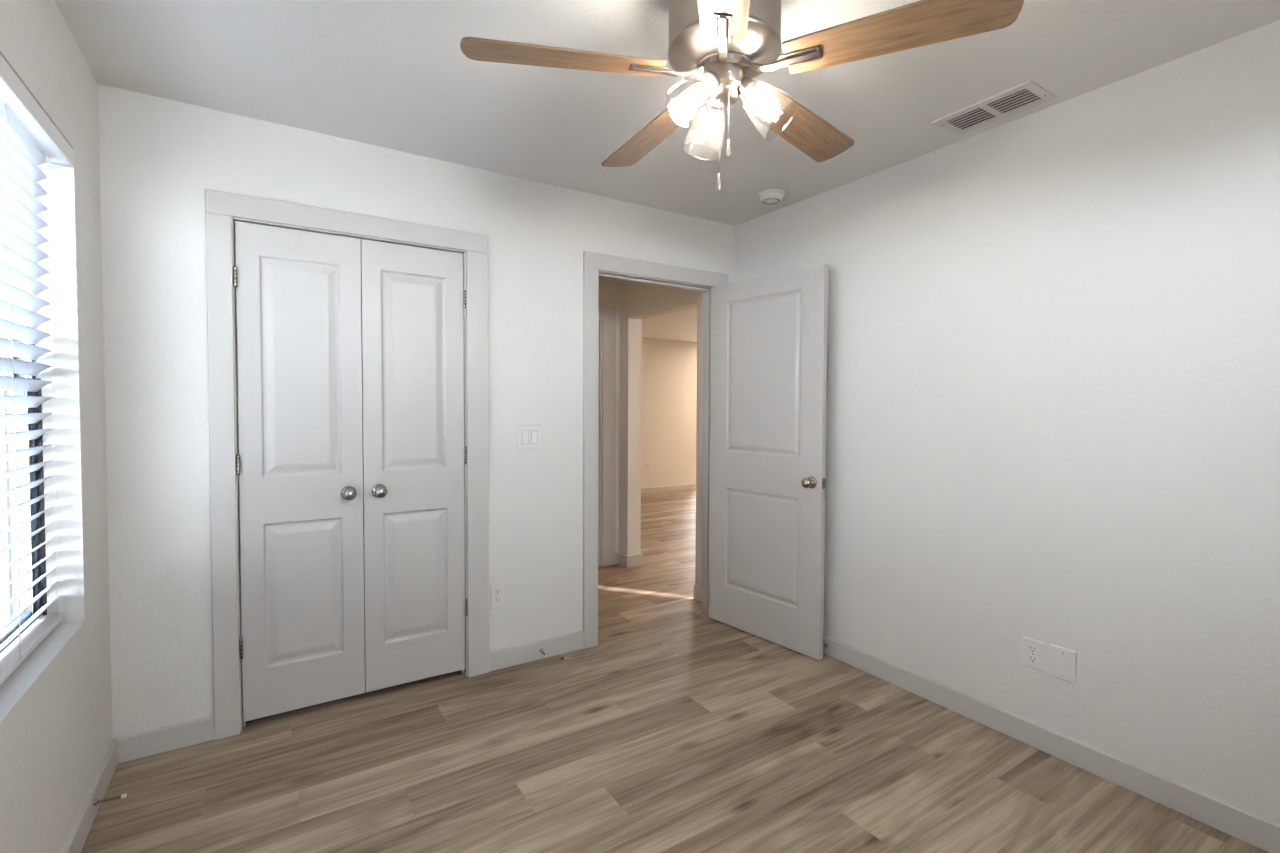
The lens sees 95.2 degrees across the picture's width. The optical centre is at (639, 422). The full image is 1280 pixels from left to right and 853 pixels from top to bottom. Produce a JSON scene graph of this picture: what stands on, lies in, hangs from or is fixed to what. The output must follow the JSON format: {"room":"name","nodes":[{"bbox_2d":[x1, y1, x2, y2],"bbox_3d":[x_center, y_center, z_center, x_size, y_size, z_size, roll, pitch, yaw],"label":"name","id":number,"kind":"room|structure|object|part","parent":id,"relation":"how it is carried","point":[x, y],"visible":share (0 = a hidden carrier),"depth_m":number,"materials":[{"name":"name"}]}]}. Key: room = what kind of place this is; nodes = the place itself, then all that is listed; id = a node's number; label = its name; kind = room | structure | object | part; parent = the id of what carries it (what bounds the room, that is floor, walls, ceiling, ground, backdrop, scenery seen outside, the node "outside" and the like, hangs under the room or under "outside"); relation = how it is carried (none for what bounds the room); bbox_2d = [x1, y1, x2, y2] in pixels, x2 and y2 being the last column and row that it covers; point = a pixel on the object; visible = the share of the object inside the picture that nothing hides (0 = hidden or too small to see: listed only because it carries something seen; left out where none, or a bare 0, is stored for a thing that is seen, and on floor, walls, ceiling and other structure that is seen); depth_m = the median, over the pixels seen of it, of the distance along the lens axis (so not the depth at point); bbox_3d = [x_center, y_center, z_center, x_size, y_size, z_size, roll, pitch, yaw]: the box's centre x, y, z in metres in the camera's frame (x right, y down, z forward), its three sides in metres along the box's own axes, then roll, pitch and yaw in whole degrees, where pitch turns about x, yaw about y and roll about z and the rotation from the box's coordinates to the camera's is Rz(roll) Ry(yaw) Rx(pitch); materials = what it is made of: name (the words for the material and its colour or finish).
{"room":"empty bedroom","nodes":[
{"label":"empty bedroom","id":0,"kind":"room"},
{"bbox_2d":[0,0,112,852],"bbox_3d":[-1.074,0.077,0.635,0.150,2.464,3.400,-1,2,-33],"label":"wall","id":1,"kind":"structure","parent":0,"point":[55,740],"depth_m":1.79,"materials":[{"name":"paint"}]},
{"bbox_2d":[0,337,84,722],"bbox_3d":[-1.512,-0.092,1.310,0.159,1.468,1.097,-1,2,-33],"label":"window","id":2,"kind":"structure","parent":1,"relation":"in","point":[24,676],"depth_m":1.71,"materials":[{"name":"plastic"}]},
{"bbox_3d":[-1.578,0.261,1.280,0.007,0.736,1.078,-1,2,-33],"label":"screen frame","id":3,"kind":"part","parent":2,"relation":"part of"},
{"bbox_3d":[-1.560,-0.437,1.268,0.017,0.712,1.030,-1,2,-33],"label":"sash","id":4,"kind":"part","parent":2,"relation":"part of","materials":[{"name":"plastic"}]},
{"bbox_3d":[-1.544,0.245,1.301,0.027,0.724,1.030,-1,2,-33],"label":"sash","id":5,"kind":"part","parent":2,"relation":"part of","materials":[{"name":"plastic"}]},
{"bbox_3d":[-1.549,-0.093,1.286,0.055,1.464,1.094,-1,2,-33],"label":"frame","id":6,"kind":"part","parent":2,"relation":"part of","materials":[{"name":"plastic"}]},
{"bbox_2d":[0,54,74,684],"bbox_3d":[-1.487,-0.103,1.326,0.105,1.448,1.090,-1,2,-33],"label":"window blinds","id":7,"kind":"object","parent":2,"relation":"attached to","point":[27,134],"visible":1,"depth_m":1.58,"materials":[{"name":"white plastic"}]},
{"bbox_3d":[-1.594,-0.093,1.449,0.057,1.392,0.002,-1,2,-33],"label":"ladder cord","id":8,"kind":"part","parent":7,"relation":"part of","materials":[{"name":"white fabric"}]},
{"bbox_3d":[-1.510,0.611,1.334,0.052,0.020,1.074,-1,2,-33],"label":"rail","id":9,"kind":"part","parent":7,"relation":"part of","materials":[{"name":"plastic"}]},
{"bbox_3d":[-1.766,-0.102,1.718,0.057,1.392,0.002,-1,2,-33],"label":"ladder cord","id":10,"kind":"part","parent":7,"relation":"part of","materials":[{"name":"white fabric"}]},
{"bbox_3d":[-1.489,0.640,1.349,0.096,0.004,1.096,-1,2,-33],"label":"sill","id":11,"kind":"part","parent":2,"relation":"part of","materials":[{"name":"paint"}]},
{"bbox_2d":[60,738,116,852],"bbox_3d":[-1.036,1.248,0.756,0.014,0.092,3.300,-1,2,-33],"label":"baseboard","id":12,"kind":"structure","parent":1,"relation":"attached to","point":[75,841],"depth_m":1.83,"materials":[{"name":"paint"}]},
{"bbox_2d":[93,793,126,805],"bbox_3d":[-1.697,1.205,1.873,0.079,0.021,0.021,-1,2,-33],"label":"door stop","id":13,"kind":"object","parent":1,"relation":"attached to","point":[96,801],"visible":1,"depth_m":1.87,"materials":[{"name":"metal"}]},
{"bbox_2d":[0,84,734,737],"bbox_3d":[-1.572,-0.001,3.224,4.415,2.464,1.500,-1,2,-33],"label":"wall","id":14,"kind":"structure","parent":0,"point":[158,157],"depth_m":2.29,"materials":[{"name":"paint"}]},
{"bbox_2d":[117,715,214,763],"bbox_3d":[-1.795,1.201,2.221,0.288,0.092,0.014,-1,2,-33],"label":"baseboard","id":15,"kind":"structure","parent":14,"relation":"attached to","point":[146,743],"depth_m":2.21,"materials":[{"name":"paint"}]},
{"bbox_2d":[233,221,364,721],"bbox_3d":[-1.403,0.204,2.432,0.456,2.006,0.101,-1,2,-33],"label":"door","id":16,"kind":"structure","parent":14,"relation":"in","point":[299,460],"depth_m":2.44,"materials":[{"name":"paint"}]},
{"bbox_3d":[-1.250,0.308,2.513,0.063,0.063,0.067,-1,2,-33],"label":"knob","id":17,"kind":"part","parent":16,"relation":"part of","materials":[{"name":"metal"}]},
{"bbox_2d":[205,189,488,739],"bbox_3d":[-1.237,0.170,2.611,1.099,2.141,0.133,-1,2,-33],"label":"door frame","id":18,"kind":"structure","parent":14,"relation":"attached to","point":[220,207],"depth_m":2.34,"materials":[{"name":"paint"}]},
{"bbox_2d":[360,239,467,692],"bbox_3d":[-1.018,0.198,2.678,0.450,2.006,0.101,-1,2,-33],"label":"door","id":19,"kind":"structure","parent":14,"relation":"in","point":[413,302],"depth_m":2.68,"materials":[{"name":"paint"}]},
{"bbox_3d":[-1.147,0.307,2.579,0.063,0.063,0.067,-1,2,-33],"label":"knob","id":20,"kind":"part","parent":19,"relation":"part of","materials":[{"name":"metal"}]},
{"bbox_2d":[490,582,503,608],"bbox_3d":[-0.710,0.861,2.908,0.072,0.126,0.009,-1,2,-33],"label":"wall outlet","id":21,"kind":"object","parent":14,"relation":"attached to","point":[496,589],"visible":1,"depth_m":2.90,"materials":[{"name":"plastic"}]},
{"bbox_2d":[494,596,500,602],"bbox_3d":[-0.709,0.881,2.906,0.034,0.029,0.003,-1,2,-33],"label":"receptacle","id":22,"kind":"object","parent":21,"relation":"attached to","point":[497,599],"depth_m":2.90,"materials":[{"name":"plastic"}]},
{"bbox_2d":[494,588,500,594],"bbox_3d":[-0.709,0.841,2.905,0.034,0.029,0.003,-1,2,-33],"label":"receptacle","id":23,"kind":"object","parent":21,"relation":"attached to","point":[497,591],"depth_m":2.90,"materials":[{"name":"plastic"}]},
{"bbox_2d":[517,425,540,449],"bbox_3d":[-0.562,0.075,2.975,0.128,0.124,0.013,-1,2,-33],"label":"light switch","id":24,"kind":"object","parent":14,"relation":"attached to","point":[528,436],"visible":1,"depth_m":2.97,"materials":[{"name":"plastic"}]},
{"bbox_2d":[489,631,583,671],"bbox_3d":[-0.528,1.183,3.031,0.522,0.092,0.014,-1,2,-33],"label":"baseboard","id":25,"kind":"structure","parent":14,"relation":"attached to","point":[520,654],"depth_m":3.01,"materials":[{"name":"paint"}]},
{"bbox_2d":[583,251,727,648],"bbox_3d":[0.089,0.150,3.459,1.005,2.141,0.133,-1,2,-33],"label":"door frame","id":26,"kind":"structure","parent":14,"relation":"attached to","point":[593,262],"depth_m":3.18,"materials":[{"name":"paint"}]},
{"bbox_2d":[599,277,619,565],"bbox_3d":[-1.956,-0.019,3.774,4.162,2.464,0.120,-1,2,-33],"label":"wall","id":27,"kind":"structure","parent":0,"point":[609,289],"depth_m":4.82,"materials":[{"name":"paint"}]},
{"bbox_2d":[598,383,598,565],"bbox_3d":[-0.643,0.183,4.540,0.753,1.990,0.102,-1,2,-33],"label":"door","id":28,"kind":"structure","parent":27,"relation":"in","point":[598,383],"depth_m":4.76,"materials":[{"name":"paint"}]},
{"bbox_2d":[599,305,615,566],"bbox_3d":[-0.665,0.121,4.594,1.018,2.125,0.138,-1,2,-33],"label":"door frame","id":29,"kind":"structure","parent":27,"relation":"attached to","point":[607,314],"depth_m":4.77,"materials":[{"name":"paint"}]},
{"bbox_2d":[615,552,617,563],"bbox_3d":[-0.196,1.130,4.858,0.030,0.092,0.014,-1,2,-33],"label":"baseboard","id":30,"kind":"structure","parent":27,"relation":"attached to","point":[616,554],"depth_m":4.85,"materials":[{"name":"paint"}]},
{"bbox_2d":[626,554,642,567],"bbox_3d":[-0.044,1.133,4.791,0.154,0.092,0.014,-1,2,-33],"label":"baseboard","id":31,"kind":"structure","parent":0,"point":[631,560],"depth_m":4.78,"materials":[{"name":"paint"}]},
{"bbox_2d":[54,0,1279,225],"bbox_3d":[-0.609,-1.237,1.782,4.315,0.100,4.900,-1,2,-33],"label":"ceiling","id":32,"kind":"structure","parent":0,"point":[390,74],"depth_m":2.02,"materials":[{"name":"paint"}]},
{"bbox_2d":[460,0,1023,191],"bbox_3d":[0.211,-0.890,1.575,1.278,0.575,1.254,-1,2,-33],"label":"ceiling fan","id":33,"kind":"object","parent":32,"relation":"hanging from","point":[719,46],"visible":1,"depth_m":1.45,"materials":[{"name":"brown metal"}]},
{"bbox_3d":[-0.189,-0.912,1.465,0.503,0.006,0.138,0,14,-10],"label":"blade","id":34,"kind":"part","parent":33,"relation":"part of","materials":[{"name":"brown wood"}]},
{"bbox_3d":[0.027,-0.924,1.902,0.138,0.006,0.503,-14,8,-27],"label":"blade","id":35,"kind":"part","parent":33,"relation":"part of","materials":[{"name":"brown wood"}]},
{"bbox_3d":[0.148,-0.825,1.465,0.047,0.067,0.047,2,-42,44],"label":"light bulb","id":36,"kind":"part","parent":33,"relation":"part of","materials":[{"name":"white glass"}]},
{"bbox_3d":[0.192,-0.830,1.636,0.047,0.067,0.047,0,46,-16],"label":"light bulb","id":37,"kind":"part","parent":33,"relation":"part of","materials":[{"name":"white glass"}]},
{"bbox_2d":[699,70,719,93],"bbox_3d":[0.180,-0.872,1.496,0.049,0.064,0.049,2,-42,44],"label":"bulb","id":38,"kind":"object","parent":33,"relation":"attached to","point":[710,78],"depth_m":1.48,"materials":[{"name":"white glass"}]},
{"bbox_2d":[705,98,722,115],"bbox_3d":[0.204,-0.875,1.591,0.049,0.064,0.049,0,46,-16],"label":"socket","id":39,"kind":"object","parent":33,"relation":"attached to","point":[712,110],"depth_m":1.59,"materials":[{"name":"silver metal"}]},
{"bbox_3d":[0.205,-0.626,1.526,0.013,0.049,0.013,1,2,24],"label":"chain pull","id":40,"kind":"part","parent":33,"relation":"part of","materials":[{"name":"silver metal"}]},
{"bbox_3d":[0.206,-0.752,1.522,0.003,0.204,0.002,-1,2,-33],"label":"pull chain","id":41,"kind":"part","parent":33,"relation":"part of","materials":[{"name":"silver metal"}]},
{"bbox_3d":[0.160,-0.901,1.125,0.138,0.006,0.503,13,3,8],"label":"blade","id":42,"kind":"part","parent":33,"relation":"part of","materials":[{"name":"brown wood"}]},
{"bbox_3d":[0.225,-0.805,1.482,0.003,0.170,0.002,-1,2,-33],"label":"pull chain","id":43,"kind":"part","parent":33,"relation":"part of","materials":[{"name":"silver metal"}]},
{"bbox_3d":[0.225,-0.696,1.486,0.013,0.049,0.013,1,2,24],"label":"chain pull","id":44,"kind":"part","parent":33,"relation":"part of","materials":[{"name":"silver metal"}]},
{"bbox_2d":[738,77,758,100],"bbox_3d":[0.274,-0.873,1.522,0.049,0.064,0.049,-45,-9,11],"label":"bulb","id":45,"kind":"object","parent":33,"relation":"attached to","point":[747,90],"depth_m":1.50,"materials":[{"name":"white glass"}]},
{"bbox_3d":[0.318,-0.825,1.512,0.047,0.067,0.047,-45,-9,11],"label":"light bulb","id":46,"kind":"part","parent":33,"relation":"part of","materials":[{"name":"white glass"}]},
{"bbox_3d":[0.509,-0.920,1.832,0.138,0.006,0.503,-15,-9,44],"label":"blade","id":47,"kind":"part","parent":33,"relation":"part of","materials":[{"name":"brown wood"}]},
{"bbox_3d":[0.591,-0.906,1.352,0.503,0.006,0.138,1,-10,26],"label":"blade","id":48,"kind":"part","parent":33,"relation":"part of","materials":[{"name":"brown wood"}]},
{"bbox_2d":[758,189,784,203],"bbox_3d":[0.701,-1.198,3.121,0.144,0.048,0.144,-1,2,-33],"label":"smoke detector","id":49,"kind":"object","parent":32,"relation":"attached to","point":[769,196],"visible":1,"depth_m":3.08,"materials":[{"name":"white plastic"}]},
{"bbox_3d":[0.701,-1.216,3.120,0.144,0.011,0.144,-1,2,-33],"label":"plate","id":50,"kind":"part","parent":49,"relation":"part of","materials":[{"name":"white plastic"}]},
{"bbox_2d":[932,80,1056,135],"bbox_3d":[1.341,-1.188,2.227,0.202,0.010,0.356,-1,2,-33],"label":"ceiling vent","id":51,"kind":"object","parent":32,"relation":"in","point":[1027,95],"visible":1,"depth_m":2.21,"materials":[{"name":"metal"}]},
{"bbox_2d":[641,338,696,487],"bbox_3d":[0.311,-0.144,8.892,5.700,2.430,0.120,-1,2,-33],"label":"wall","id":52,"kind":"structure","parent":0,"point":[668,367],"depth_m":8.90,"materials":[{"name":"paint"}]},
{"bbox_2d":[646,462,649,469],"bbox_3d":[0.123,0.656,8.721,0.080,0.120,0.009,-1,2,-33],"label":"wall outlet","id":53,"kind":"object","parent":52,"relation":"attached to","point":[647,463],"visible":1,"depth_m":8.71,"materials":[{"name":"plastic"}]},
{"bbox_2d":[641,483,695,493],"bbox_3d":[0.350,1.014,8.875,5.480,0.092,0.014,-1,2,-33],"label":"baseboard","id":54,"kind":"structure","parent":52,"relation":"attached to","point":[647,490],"depth_m":8.92,"materials":[{"name":"paint"}]},
{"bbox_2d":[642,307,696,341],"bbox_3d":[1.385,-1.249,7.076,5.820,0.105,4.635,-1,2,-33],"label":"ceiling","id":55,"kind":"structure","parent":0,"point":[679,325],"depth_m":7.37,"materials":[{"name":"paint"}]},
{"bbox_2d":[81,489,1268,852],"bbox_3d":[0.711,1.188,4.679,9.600,0.001,8.188,-1,2,-33],"label":"floor","id":56,"kind":"structure","parent":0,"point":[684,729],"depth_m":2.13,"materials":[{"name":"brown wood"}]},
{"bbox_2d":[619,20,1279,823],"bbox_3d":[1.144,0.018,2.933,0.153,2.464,4.880,-1,2,-33],"label":"wall","id":57,"kind":"structure","parent":0,"point":[1053,406],"depth_m":2.15,"materials":[{"name":"paint"}]},
{"bbox_2d":[618,552,626,566],"bbox_3d":[-0.144,1.131,4.817,0.014,0.092,0.138,-1,2,-33],"label":"baseboard","id":58,"kind":"structure","parent":57,"relation":"attached to","point":[621,557],"depth_m":4.81,"materials":[{"name":"paint"}]},
{"bbox_2d":[694,584,700,600],"bbox_3d":[0.430,1.160,3.920,0.014,0.092,0.210,-1,2,-33],"label":"baseboard","id":59,"kind":"structure","parent":57,"relation":"attached to","point":[697,589],"depth_m":3.97,"materials":[{"name":"paint"}]},
{"bbox_2d":[708,264,827,659],"bbox_3d":[0.719,0.202,3.314,0.168,2.032,0.798,-1,2,-34],"label":"door","id":60,"kind":"structure","parent":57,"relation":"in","point":[768,355],"depth_m":3.24,"materials":[{"name":"paint"}]},
{"bbox_3d":[0.865,0.312,3.015,0.070,0.063,0.063,-1,2,-33],"label":"knob","id":61,"kind":"part","parent":60,"relation":"part of","materials":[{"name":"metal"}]},
{"bbox_3d":[0.945,0.313,2.995,0.025,0.056,0.009,-1,2,-39],"label":"latch plate","id":62,"kind":"part","parent":60,"relation":"part of","materials":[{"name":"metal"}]},
{"bbox_2d":[1022,636,1045,671],"bbox_3d":[1.529,0.901,2.272,0.009,0.112,0.082,-1,2,-33],"label":"wall outlet","id":63,"kind":"object","parent":57,"relation":"attached to","point":[1033,651],"visible":1,"depth_m":2.27,"materials":[{"name":"plastic"}]},
{"bbox_2d":[1028,655,1037,663],"bbox_3d":[1.527,0.921,2.271,0.003,0.029,0.034,-1,2,-33],"label":"receptacle","id":64,"kind":"object","parent":63,"relation":"attached to","point":[1032,659],"depth_m":2.27,"materials":[{"name":"plastic"}]},
{"bbox_2d":[1028,645,1037,653],"bbox_3d":[1.527,0.881,2.270,0.003,0.029,0.034,-1,2,-33],"label":"receptacle","id":65,"kind":"object","parent":63,"relation":"attached to","point":[1032,649],"depth_m":2.27,"materials":[{"name":"plastic"}]},
{"bbox_2d":[823,635,1279,852],"bbox_3d":[1.473,1.210,2.362,0.014,0.092,3.300,-1,2,-33],"label":"baseboard","id":66,"kind":"structure","parent":57,"relation":"attached to","point":[1263,833],"depth_m":2.13,"materials":[{"name":"paint"}]},
{"bbox_2d":[1050,644,1076,683],"bbox_3d":[1.584,0.905,2.188,0.008,0.122,0.086,-1,2,-33],"label":"blank cover plate","id":67,"kind":"object","parent":57,"relation":"attached to","point":[1063,661],"visible":1,"depth_m":2.18,"materials":[{"name":"plastic"}]}
]}

